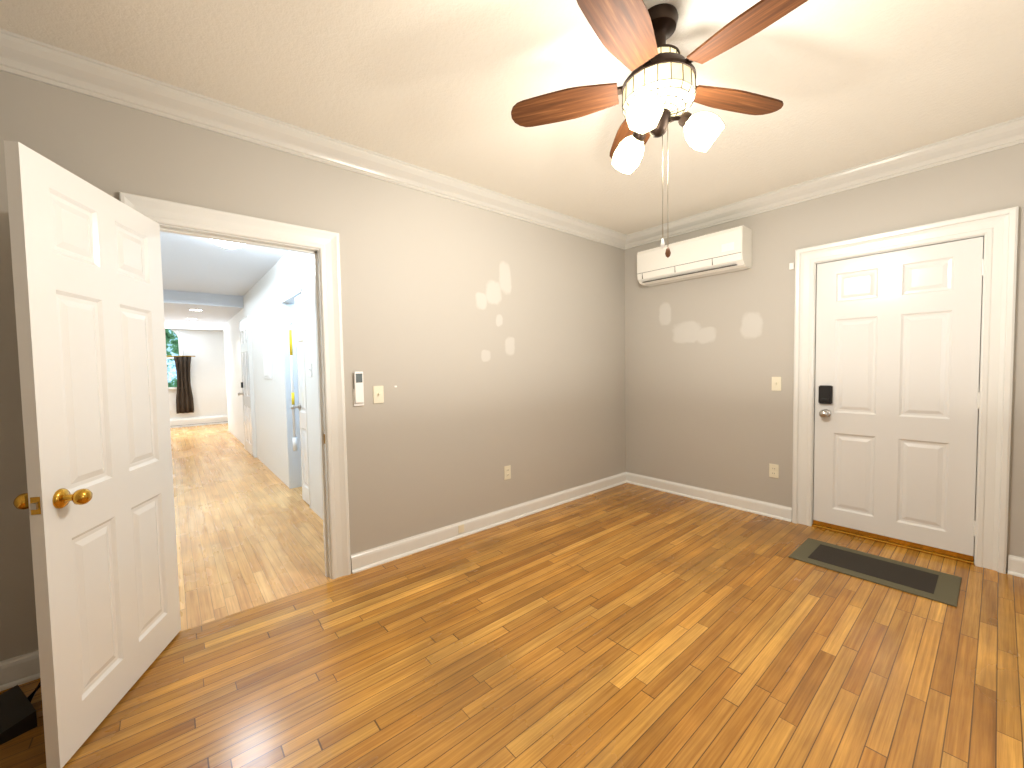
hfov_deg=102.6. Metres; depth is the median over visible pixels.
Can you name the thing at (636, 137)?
socket
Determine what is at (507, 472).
electrical outlet plate
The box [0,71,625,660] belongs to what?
wall
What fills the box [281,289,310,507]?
door frame
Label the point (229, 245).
hall ceiling light
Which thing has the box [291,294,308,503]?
door
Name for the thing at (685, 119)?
socket
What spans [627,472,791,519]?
baseboard
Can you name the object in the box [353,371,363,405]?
remote control
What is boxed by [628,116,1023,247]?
crown molding
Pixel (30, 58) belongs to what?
crown molding
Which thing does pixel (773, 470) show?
electrical outlet plate
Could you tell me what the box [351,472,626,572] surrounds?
baseboard
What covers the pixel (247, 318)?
door frame
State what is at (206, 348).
wall
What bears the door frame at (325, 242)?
attached to the wall at (482, 347)
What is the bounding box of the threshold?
[812,524,973,564]
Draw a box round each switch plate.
[373,386,383,403]
[772,377,780,390]
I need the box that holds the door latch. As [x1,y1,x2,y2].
[30,503,37,509]
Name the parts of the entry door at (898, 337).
knob, entry door hinge, entry door hinge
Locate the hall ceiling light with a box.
[210,239,245,248]
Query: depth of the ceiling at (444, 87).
1.93 m
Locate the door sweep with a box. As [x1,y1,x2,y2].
[813,520,972,560]
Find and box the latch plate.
[30,497,40,514]
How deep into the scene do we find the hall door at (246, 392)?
6.43 m
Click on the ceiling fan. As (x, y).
(659, 90)
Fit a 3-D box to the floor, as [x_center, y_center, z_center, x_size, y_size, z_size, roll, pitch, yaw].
[-3.248,1.200,4.882,6.500,0.100,13.900,-3,3,-40]
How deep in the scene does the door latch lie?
1.29 m
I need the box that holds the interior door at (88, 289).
[4,140,180,767]
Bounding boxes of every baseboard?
[0,554,1023,685]
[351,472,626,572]
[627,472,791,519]
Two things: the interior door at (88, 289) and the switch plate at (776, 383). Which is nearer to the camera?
the interior door at (88, 289)
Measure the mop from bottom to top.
1.274 m
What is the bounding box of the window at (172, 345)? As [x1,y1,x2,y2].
[165,329,178,386]
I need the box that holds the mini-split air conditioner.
[637,225,751,286]
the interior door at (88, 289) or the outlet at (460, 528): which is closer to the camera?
the interior door at (88, 289)
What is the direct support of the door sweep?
attached to the entry door at (898, 337)
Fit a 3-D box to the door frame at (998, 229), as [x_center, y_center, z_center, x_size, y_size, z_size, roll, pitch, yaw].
[2.658,0.041,2.895,0.156,2.180,1.110,-3,3,-40]
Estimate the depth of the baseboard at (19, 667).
1.74 m
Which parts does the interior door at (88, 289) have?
interior door knob, interior door knob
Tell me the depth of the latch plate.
1.29 m
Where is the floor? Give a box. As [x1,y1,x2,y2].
[0,423,1023,767]
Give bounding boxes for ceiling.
[0,0,1023,234]
[160,231,287,330]
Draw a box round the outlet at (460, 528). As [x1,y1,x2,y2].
[458,524,463,532]
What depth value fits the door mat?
2.51 m
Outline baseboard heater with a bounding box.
[170,415,227,427]
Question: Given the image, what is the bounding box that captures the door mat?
[788,538,961,606]
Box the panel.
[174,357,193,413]
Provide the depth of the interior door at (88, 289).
1.50 m
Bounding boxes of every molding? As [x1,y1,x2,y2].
[0,28,629,249]
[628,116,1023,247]
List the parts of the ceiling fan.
blade, blade, shade glass, blade, shade glass, bowl glass, chain, chain, arm, shade glass, blade, blade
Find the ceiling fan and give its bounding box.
[511,0,807,257]
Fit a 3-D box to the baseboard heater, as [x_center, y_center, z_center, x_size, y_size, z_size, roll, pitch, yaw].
[-7.132,0.883,10.386,3.250,0.200,0.065,-3,3,-40]
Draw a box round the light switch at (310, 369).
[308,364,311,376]
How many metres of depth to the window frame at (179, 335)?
9.72 m
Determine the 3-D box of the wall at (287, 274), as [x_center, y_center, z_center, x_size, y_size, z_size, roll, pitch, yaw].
[-3.616,-0.139,5.920,0.120,2.500,8.180,-3,3,-40]
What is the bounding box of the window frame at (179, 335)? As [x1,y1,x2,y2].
[170,329,182,355]
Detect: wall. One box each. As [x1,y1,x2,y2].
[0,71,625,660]
[168,329,227,418]
[223,251,322,519]
[625,143,1023,571]
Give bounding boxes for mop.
[289,322,296,450]
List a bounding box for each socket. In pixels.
[632,127,646,141]
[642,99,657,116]
[677,111,693,128]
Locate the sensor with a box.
[789,263,793,269]
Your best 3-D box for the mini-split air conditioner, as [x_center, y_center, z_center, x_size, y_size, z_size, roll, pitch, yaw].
[1.644,-1.156,3.793,0.216,0.330,0.980,-3,3,-40]
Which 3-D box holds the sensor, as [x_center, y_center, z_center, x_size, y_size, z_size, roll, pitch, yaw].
[2.229,-0.939,3.268,0.014,0.050,0.030,-3,3,-40]
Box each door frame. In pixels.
[119,192,350,578]
[239,315,256,457]
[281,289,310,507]
[792,206,1018,573]
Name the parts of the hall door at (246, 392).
knob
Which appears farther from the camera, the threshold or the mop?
the mop
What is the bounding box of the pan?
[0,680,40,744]
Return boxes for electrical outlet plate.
[504,465,510,479]
[769,464,778,477]
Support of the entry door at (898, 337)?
in the wall at (707, 358)
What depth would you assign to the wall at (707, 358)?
3.52 m
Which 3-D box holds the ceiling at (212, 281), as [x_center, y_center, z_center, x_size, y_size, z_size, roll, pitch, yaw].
[-4.871,-1.327,5.877,5.500,0.280,9.780,-3,3,-40]
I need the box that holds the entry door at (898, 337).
[813,237,983,559]
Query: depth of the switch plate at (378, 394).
2.71 m
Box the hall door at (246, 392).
[238,322,253,455]

